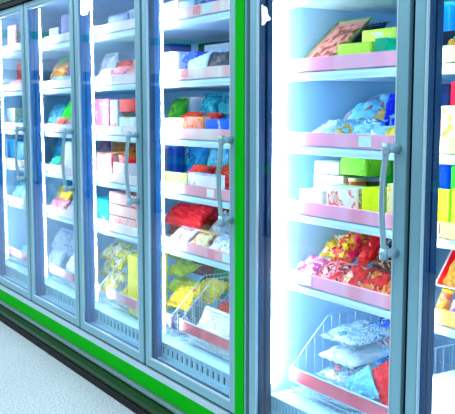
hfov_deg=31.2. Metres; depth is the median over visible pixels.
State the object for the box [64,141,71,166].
carton
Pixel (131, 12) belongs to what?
carton
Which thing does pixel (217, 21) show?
shelf
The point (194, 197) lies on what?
shelf
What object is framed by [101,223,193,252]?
shelf
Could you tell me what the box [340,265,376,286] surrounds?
bag
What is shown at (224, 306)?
bag
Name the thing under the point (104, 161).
carton
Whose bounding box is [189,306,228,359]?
bag
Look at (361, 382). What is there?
bag
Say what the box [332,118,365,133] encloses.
bag
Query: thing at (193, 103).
tub
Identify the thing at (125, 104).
carton
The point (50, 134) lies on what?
shelf
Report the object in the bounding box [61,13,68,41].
carton
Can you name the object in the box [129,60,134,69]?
bag
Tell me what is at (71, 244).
bag
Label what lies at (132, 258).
carton
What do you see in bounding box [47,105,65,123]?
bag
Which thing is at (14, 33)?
carton
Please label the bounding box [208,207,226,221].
bag
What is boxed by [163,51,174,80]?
carton
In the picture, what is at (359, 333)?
bag
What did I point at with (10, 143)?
carton
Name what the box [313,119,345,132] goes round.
bag
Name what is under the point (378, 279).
bag
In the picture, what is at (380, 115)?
bag
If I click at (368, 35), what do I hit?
carton
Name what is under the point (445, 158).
shelf
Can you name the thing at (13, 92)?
shelf
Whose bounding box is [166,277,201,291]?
bag
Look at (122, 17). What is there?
carton
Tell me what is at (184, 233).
bag
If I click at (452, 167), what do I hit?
carton
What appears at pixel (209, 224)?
bag
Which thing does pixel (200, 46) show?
carton
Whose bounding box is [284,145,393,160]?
shelf
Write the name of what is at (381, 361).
bag
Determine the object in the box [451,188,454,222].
carton
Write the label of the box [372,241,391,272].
bag
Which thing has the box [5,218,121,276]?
wire basket
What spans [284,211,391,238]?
shelf
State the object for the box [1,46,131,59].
shelf
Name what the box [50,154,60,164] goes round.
bag
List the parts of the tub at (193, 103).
lid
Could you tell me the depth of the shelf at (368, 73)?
2.71 m
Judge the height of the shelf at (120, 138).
0.030 m
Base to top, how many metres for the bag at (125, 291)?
0.097 m
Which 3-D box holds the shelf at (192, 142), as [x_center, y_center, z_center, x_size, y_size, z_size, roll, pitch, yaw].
[0.185,-0.274,3.502,0.585,0.030,0.766,-4,8,-33]
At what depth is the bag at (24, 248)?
5.72 m
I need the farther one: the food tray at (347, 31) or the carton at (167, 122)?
the carton at (167, 122)
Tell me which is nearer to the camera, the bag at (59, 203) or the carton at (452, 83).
the carton at (452, 83)
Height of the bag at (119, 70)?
0.098 m
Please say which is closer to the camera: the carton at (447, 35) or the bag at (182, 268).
the carton at (447, 35)
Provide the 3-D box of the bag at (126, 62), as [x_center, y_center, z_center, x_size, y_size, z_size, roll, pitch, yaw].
[-0.548,-0.724,4.304,0.097,0.107,0.155,-4,8,-32]
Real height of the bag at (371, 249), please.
0.115 m
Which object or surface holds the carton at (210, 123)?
on the case at (146, 369)
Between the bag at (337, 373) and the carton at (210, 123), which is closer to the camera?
the bag at (337, 373)
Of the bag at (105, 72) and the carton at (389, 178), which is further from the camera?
the bag at (105, 72)
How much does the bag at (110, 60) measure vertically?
0.191 m
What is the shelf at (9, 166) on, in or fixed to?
attached to the case at (146, 369)
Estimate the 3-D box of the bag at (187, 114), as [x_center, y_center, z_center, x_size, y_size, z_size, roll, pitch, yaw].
[-0.189,-0.380,3.764,0.104,0.119,0.166,-4,8,-33]
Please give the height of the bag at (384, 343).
0.105 m
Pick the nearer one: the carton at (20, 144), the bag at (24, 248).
the carton at (20, 144)
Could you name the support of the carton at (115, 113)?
on the case at (146, 369)
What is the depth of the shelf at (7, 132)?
5.49 m
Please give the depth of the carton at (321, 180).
2.96 m
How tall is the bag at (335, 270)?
0.094 m
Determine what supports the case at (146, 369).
on the floor
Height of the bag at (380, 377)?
0.162 m
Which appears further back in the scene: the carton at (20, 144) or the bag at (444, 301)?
the carton at (20, 144)
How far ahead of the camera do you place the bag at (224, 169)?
3.46 m
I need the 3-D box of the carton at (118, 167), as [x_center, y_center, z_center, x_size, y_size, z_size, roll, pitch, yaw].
[-0.510,-0.176,4.176,0.081,0.102,0.184,-4,8,-33]
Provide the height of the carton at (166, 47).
0.205 m
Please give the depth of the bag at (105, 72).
4.29 m
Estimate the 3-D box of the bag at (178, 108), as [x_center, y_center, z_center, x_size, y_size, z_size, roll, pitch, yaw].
[-0.251,-0.435,3.950,0.087,0.185,0.136,-5,8,-34]
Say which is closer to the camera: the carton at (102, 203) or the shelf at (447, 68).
the shelf at (447, 68)
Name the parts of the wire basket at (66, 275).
price rail, panel, panel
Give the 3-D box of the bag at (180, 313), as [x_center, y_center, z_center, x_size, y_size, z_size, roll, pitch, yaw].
[-0.225,0.548,3.895,0.087,0.079,0.142,-4,8,-33]
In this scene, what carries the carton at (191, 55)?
on the case at (146, 369)
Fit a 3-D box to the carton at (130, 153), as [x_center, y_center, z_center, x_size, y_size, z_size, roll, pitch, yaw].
[-0.550,-0.226,4.413,0.061,0.146,0.170,-4,8,-33]
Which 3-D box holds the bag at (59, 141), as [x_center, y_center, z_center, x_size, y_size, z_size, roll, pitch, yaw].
[-1.050,-0.347,5.172,0.100,0.211,0.240,-4,8,-29]
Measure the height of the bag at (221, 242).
0.092 m
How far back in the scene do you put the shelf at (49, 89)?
4.69 m
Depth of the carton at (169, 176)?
3.68 m
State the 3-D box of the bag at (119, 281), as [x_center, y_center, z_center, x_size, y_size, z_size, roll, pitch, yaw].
[-0.632,0.418,4.561,0.121,0.104,0.141,-4,8,-33]
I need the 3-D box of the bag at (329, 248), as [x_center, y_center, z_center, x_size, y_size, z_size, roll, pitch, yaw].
[0.426,0.148,3.088,0.138,0.089,0.089,-4,8,-33]
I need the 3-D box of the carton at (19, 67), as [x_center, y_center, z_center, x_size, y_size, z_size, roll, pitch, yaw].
[-1.402,-0.912,5.746,0.101,0.205,0.200,-4,8,-33]
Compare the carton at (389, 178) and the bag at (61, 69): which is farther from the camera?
the bag at (61, 69)
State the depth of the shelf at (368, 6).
2.87 m
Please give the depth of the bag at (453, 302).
2.36 m
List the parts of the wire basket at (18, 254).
price rail, panel, panel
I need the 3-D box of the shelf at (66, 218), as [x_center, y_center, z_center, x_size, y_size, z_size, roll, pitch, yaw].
[-0.641,0.072,4.823,0.585,0.030,0.730,-4,8,-33]
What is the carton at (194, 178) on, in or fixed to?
on the case at (146, 369)
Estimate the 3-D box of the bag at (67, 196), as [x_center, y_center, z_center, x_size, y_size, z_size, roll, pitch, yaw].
[-1.032,-0.051,5.108,0.078,0.148,0.231,-4,8,-33]
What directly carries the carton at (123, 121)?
on the case at (146, 369)
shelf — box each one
[0,89,132,96]
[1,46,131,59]
[1,129,48,136]
[2,161,50,175]
[3,196,50,217]
[45,36,191,51]
[46,86,181,93]
[48,132,101,139]
[49,171,161,185]
[50,213,165,232]
[97,23,228,43]
[98,81,228,90]
[99,135,169,144]
[100,177,169,197]
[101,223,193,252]
[167,11,228,30]
[167,77,228,87]
[168,138,228,148]
[168,192,228,208]
[169,244,228,270]
[283,267,454,318]
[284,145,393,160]
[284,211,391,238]
[285,0,454,14]
[285,66,454,81]
[434,304,454,338]
[437,237,454,249]
[439,153,454,164]
[442,63,454,74]
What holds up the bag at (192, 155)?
on the case at (146, 369)
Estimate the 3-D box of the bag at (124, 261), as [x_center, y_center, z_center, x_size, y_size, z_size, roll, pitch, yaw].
[-0.572,0.288,4.566,0.124,0.100,0.112,-4,8,-33]
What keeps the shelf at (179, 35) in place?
attached to the case at (146, 369)
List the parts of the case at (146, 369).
spacer frame, door, fascia trim, handle, price rail, price rail, price rail, price rail, price rail, panel, spacer frame, door, handle, price rail, price rail, price rail, price rail, price rail, roof panel, kick plate, spacer frame, door, rail, sill, price rail, handle, price rail, price rail, price rail, price rail, panel, door, spacer frame, price rail, price rail, price rail, price rail, price rail, handle, corner post, post trim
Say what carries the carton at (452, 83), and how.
on the case at (287, 305)
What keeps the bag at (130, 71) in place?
on the case at (146, 369)
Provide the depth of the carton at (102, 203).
4.40 m
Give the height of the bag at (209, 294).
0.099 m
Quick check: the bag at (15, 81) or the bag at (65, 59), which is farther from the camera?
the bag at (15, 81)
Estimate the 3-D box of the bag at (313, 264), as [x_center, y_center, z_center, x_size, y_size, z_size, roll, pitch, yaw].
[0.313,0.224,2.989,0.120,0.092,0.113,-4,8,-33]
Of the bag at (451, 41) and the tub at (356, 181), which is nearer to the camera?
the bag at (451, 41)
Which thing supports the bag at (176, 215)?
in the case at (146, 369)
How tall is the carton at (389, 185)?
0.137 m
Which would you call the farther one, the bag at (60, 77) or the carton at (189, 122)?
the bag at (60, 77)
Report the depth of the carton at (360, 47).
2.63 m
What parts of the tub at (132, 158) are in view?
lid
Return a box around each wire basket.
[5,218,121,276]
[49,232,185,302]
[106,251,228,336]
[179,276,228,361]
[289,310,454,413]
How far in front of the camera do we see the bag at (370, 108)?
2.93 m
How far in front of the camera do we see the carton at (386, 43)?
2.54 m
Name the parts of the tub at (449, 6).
lid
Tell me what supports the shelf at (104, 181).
attached to the case at (146, 369)
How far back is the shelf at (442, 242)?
2.33 m
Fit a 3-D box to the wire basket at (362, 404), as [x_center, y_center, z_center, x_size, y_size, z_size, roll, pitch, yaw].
[0.602,0.566,2.932,0.556,0.278,0.525,-4,8,-33]
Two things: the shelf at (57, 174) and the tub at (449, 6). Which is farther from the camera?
the shelf at (57, 174)
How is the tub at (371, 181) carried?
on the case at (287, 305)
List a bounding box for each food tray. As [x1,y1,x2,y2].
[297,17,371,72]
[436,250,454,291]
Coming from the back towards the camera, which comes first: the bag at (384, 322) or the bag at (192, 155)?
the bag at (192, 155)
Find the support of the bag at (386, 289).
on the case at (287, 305)
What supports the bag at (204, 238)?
on the case at (146, 369)
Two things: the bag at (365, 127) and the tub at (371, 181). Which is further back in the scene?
the tub at (371, 181)
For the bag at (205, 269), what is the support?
on the bag at (212, 276)
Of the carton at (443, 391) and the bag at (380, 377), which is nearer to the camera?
the carton at (443, 391)
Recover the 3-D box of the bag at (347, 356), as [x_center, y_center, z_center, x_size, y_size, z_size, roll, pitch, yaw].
[0.469,0.526,2.958,0.221,0.069,0.192,-4,8,-33]
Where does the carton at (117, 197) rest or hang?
on the carton at (116, 209)
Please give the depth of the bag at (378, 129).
2.61 m
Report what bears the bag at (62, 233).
in the wire basket at (18, 254)
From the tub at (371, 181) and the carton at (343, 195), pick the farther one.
the tub at (371, 181)
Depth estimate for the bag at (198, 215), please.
3.77 m
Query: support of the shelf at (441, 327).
attached to the case at (287, 305)
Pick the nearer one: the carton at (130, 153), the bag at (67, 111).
the carton at (130, 153)
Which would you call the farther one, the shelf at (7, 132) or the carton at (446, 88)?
the shelf at (7, 132)
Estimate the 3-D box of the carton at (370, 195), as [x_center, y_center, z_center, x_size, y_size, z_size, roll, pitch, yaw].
[0.490,-0.006,2.647,0.076,0.117,0.076,-4,8,-33]
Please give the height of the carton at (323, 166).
0.044 m
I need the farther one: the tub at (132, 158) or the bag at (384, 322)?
the tub at (132, 158)
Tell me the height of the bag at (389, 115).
0.180 m
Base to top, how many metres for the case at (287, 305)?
2.420 m
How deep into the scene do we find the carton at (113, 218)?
4.17 m
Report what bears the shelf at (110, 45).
attached to the case at (146, 369)
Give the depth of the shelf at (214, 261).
3.50 m
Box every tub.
[118,154,135,162]
[165,145,183,172]
[179,97,204,111]
[348,177,366,185]
[366,177,379,186]
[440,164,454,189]
[443,1,454,31]
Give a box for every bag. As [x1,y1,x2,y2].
[9,80,20,91]
[12,183,24,197]
[21,242,44,252]
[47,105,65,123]
[47,245,68,267]
[49,198,69,208]
[50,62,69,88]
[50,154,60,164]
[51,75,69,88]
[51,228,73,249]
[53,137,71,156]
[54,117,67,123]
[55,186,72,209]
[58,57,69,70]
[61,101,70,123]
[65,236,73,259]
[66,201,72,210]
[66,254,74,272]
[97,68,115,85]
[97,140,110,151]
[99,240,133,261]
[100,52,118,70]
[100,259,122,276]
[100,271,127,291]
[111,66,129,84]
[111,141,125,151]
[112,248,136,268]
[115,60,133,67]
[119,285,127,302]
[127,69,134,83]
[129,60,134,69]
[129,142,135,151]
[164,202,194,225]
[166,253,185,259]
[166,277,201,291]
[166,282,204,310]
[166,311,193,332]
[167,98,187,117]
[167,223,189,234]
[167,259,201,276]
[168,226,200,244]
[180,112,204,117]
[182,204,216,228]
[184,146,208,172]
[187,164,216,173]
[188,51,211,67]
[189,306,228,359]
[190,230,217,246]
[192,209,228,244]
[192,261,214,277]
[197,277,228,303]
[200,93,223,116]
[200,275,228,298]
[204,113,223,118]
[205,51,228,78]
[208,148,228,189]
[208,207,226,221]
[208,210,228,241]
[209,233,228,252]
[212,267,228,278]
[214,165,228,188]
[218,94,228,118]
[219,300,228,313]
[296,255,333,275]
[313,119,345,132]
[314,362,380,387]
[314,383,378,408]
[317,260,357,281]
[319,234,345,258]
[319,342,388,368]
[322,320,389,348]
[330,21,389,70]
[331,232,371,263]
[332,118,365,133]
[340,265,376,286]
[342,92,394,120]
[345,365,378,398]
[352,118,387,133]
[357,235,387,266]
[360,270,390,291]
[370,125,391,134]
[371,355,388,381]
[371,361,388,405]
[372,108,385,119]
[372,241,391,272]
[375,317,389,342]
[377,325,389,348]
[380,279,390,294]
[383,94,394,125]
[385,125,394,134]
[436,289,452,309]
[447,36,454,62]
[451,300,454,311]
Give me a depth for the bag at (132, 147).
4.56 m
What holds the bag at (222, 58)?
on the case at (146, 369)
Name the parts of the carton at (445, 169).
lid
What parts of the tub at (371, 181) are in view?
lid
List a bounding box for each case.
[0,0,249,413]
[249,0,454,413]
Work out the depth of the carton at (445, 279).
2.49 m
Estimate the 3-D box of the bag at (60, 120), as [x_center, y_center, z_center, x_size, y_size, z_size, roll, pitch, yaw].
[-1.008,-0.495,4.888,0.056,0.086,0.159,-4,8,-34]
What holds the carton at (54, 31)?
on the case at (146, 369)
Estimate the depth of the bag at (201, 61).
3.48 m
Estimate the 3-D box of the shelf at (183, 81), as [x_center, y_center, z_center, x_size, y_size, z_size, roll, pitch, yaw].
[0.185,-0.528,3.473,0.585,0.030,0.766,-4,8,-33]
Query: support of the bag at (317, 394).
in the wire basket at (362, 404)
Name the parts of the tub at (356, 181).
lid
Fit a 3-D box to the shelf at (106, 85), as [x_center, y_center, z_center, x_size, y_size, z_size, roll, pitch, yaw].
[-0.233,-0.602,4.112,0.585,0.030,0.729,-4,8,-33]
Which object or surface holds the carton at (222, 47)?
on the case at (146, 369)
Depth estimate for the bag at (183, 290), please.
3.88 m
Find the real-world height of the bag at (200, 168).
0.081 m
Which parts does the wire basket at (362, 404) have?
panel, price rail, panel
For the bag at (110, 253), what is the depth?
4.67 m
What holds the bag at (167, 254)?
on the bag at (182, 268)
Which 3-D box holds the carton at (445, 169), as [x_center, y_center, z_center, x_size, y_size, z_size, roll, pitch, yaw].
[0.683,-0.025,2.437,0.130,0.205,0.046,-4,8,-33]
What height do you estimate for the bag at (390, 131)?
0.080 m
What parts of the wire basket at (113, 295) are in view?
price rail, panel, panel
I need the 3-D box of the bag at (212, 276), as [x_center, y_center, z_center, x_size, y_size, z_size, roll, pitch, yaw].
[-0.059,0.395,4.133,0.122,0.089,0.306,-4,8,-33]
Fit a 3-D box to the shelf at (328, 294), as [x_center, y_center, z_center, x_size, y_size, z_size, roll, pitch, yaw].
[0.607,0.294,2.915,0.585,0.030,0.578,-4,8,-33]
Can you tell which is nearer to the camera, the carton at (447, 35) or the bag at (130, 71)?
the carton at (447, 35)
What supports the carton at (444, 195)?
on the case at (287, 305)
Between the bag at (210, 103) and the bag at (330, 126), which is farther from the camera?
the bag at (210, 103)
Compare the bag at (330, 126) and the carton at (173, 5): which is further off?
the carton at (173, 5)
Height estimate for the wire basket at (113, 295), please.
0.278 m
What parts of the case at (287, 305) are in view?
panel, price rail, price rail, price rail, price rail, handle, door, spacer frame, panel, price rail, price rail, price rail, price rail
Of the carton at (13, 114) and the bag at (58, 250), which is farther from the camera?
the carton at (13, 114)
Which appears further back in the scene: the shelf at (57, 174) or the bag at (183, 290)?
the shelf at (57, 174)
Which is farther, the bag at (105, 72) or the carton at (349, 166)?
the bag at (105, 72)
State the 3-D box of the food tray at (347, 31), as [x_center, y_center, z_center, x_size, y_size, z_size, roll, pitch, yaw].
[0.369,-0.577,2.911,0.232,0.198,0.176,-4,8,-33]
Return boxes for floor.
[0,321,134,413]
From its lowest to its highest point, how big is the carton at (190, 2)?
0.079 m
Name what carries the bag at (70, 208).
on the case at (146, 369)
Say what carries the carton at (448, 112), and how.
on the case at (287, 305)
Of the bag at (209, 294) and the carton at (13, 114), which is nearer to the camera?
the bag at (209, 294)
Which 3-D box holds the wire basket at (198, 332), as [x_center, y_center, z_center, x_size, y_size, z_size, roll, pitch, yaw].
[0.182,0.491,3.574,0.556,0.278,0.625,-4,8,-33]
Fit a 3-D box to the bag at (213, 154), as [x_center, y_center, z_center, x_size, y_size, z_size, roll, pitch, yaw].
[-0.032,-0.177,3.679,0.087,0.220,0.226,-4,8,-31]
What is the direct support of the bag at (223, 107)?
on the case at (146, 369)
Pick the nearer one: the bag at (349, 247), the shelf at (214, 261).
the bag at (349, 247)
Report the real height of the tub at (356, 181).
0.130 m
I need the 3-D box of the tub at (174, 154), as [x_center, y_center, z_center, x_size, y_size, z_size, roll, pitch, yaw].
[-0.256,-0.205,3.978,0.080,0.205,0.096,-4,8,-33]
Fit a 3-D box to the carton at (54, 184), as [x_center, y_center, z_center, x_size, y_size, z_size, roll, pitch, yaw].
[-1.061,-0.107,5.341,0.121,0.205,0.310,-4,8,-33]
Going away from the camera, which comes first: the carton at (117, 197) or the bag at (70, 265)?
the carton at (117, 197)
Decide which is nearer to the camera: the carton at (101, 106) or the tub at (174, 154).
the tub at (174, 154)
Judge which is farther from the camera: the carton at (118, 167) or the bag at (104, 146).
the bag at (104, 146)
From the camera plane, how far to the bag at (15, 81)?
5.53 m
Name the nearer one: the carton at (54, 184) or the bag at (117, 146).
the bag at (117, 146)
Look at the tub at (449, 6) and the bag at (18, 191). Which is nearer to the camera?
the tub at (449, 6)
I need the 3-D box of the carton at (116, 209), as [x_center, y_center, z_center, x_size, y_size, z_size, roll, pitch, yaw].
[-0.481,0.018,4.215,0.141,0.056,0.313,-4,8,-33]
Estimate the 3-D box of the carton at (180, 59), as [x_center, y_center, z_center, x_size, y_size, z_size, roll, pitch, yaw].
[-0.180,-0.628,3.655,0.121,0.127,0.042,-4,8,-33]
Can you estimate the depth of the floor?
4.08 m
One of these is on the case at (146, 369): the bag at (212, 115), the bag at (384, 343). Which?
the bag at (212, 115)
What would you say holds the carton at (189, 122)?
on the case at (146, 369)
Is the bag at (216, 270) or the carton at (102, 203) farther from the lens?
the carton at (102, 203)
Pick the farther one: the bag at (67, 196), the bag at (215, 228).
the bag at (67, 196)
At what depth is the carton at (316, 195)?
2.87 m
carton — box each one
[7,24,20,52]
[7,108,22,122]
[7,139,23,158]
[17,62,40,89]
[17,141,23,159]
[48,176,72,207]
[49,27,61,44]
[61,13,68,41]
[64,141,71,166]
[92,99,118,125]
[92,152,124,172]
[93,196,111,220]
[108,13,129,32]
[109,190,136,207]
[109,203,136,219]
[109,214,136,227]
[110,100,135,125]
[113,162,135,175]
[114,151,135,154]
[119,99,135,110]
[119,117,135,126]
[128,253,167,316]
[129,9,134,29]
[161,118,184,137]
[162,0,184,22]
[163,44,190,51]
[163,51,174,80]
[164,171,187,190]
[173,52,187,80]
[179,0,202,19]
[184,117,210,128]
[188,51,213,79]
[188,172,224,188]
[198,40,228,51]
[204,42,228,51]
[206,119,228,129]
[300,187,326,203]
[314,173,365,188]
[315,160,345,174]
[327,184,364,208]
[338,41,374,69]
[341,157,389,176]
[362,27,396,41]
[362,186,386,212]
[375,37,396,67]
[377,160,393,186]
[387,183,392,213]
[432,370,454,413]
[438,188,451,221]
[441,84,450,114]
[441,106,454,136]
[443,30,454,45]
[451,82,454,105]
[451,166,454,189]
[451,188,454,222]
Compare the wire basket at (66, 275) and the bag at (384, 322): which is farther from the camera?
the wire basket at (66, 275)
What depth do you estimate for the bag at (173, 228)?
4.09 m
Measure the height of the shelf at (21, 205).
0.030 m
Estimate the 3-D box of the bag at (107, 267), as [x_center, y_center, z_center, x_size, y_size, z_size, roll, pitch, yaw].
[-0.686,0.353,4.914,0.122,0.130,0.213,-4,8,-33]

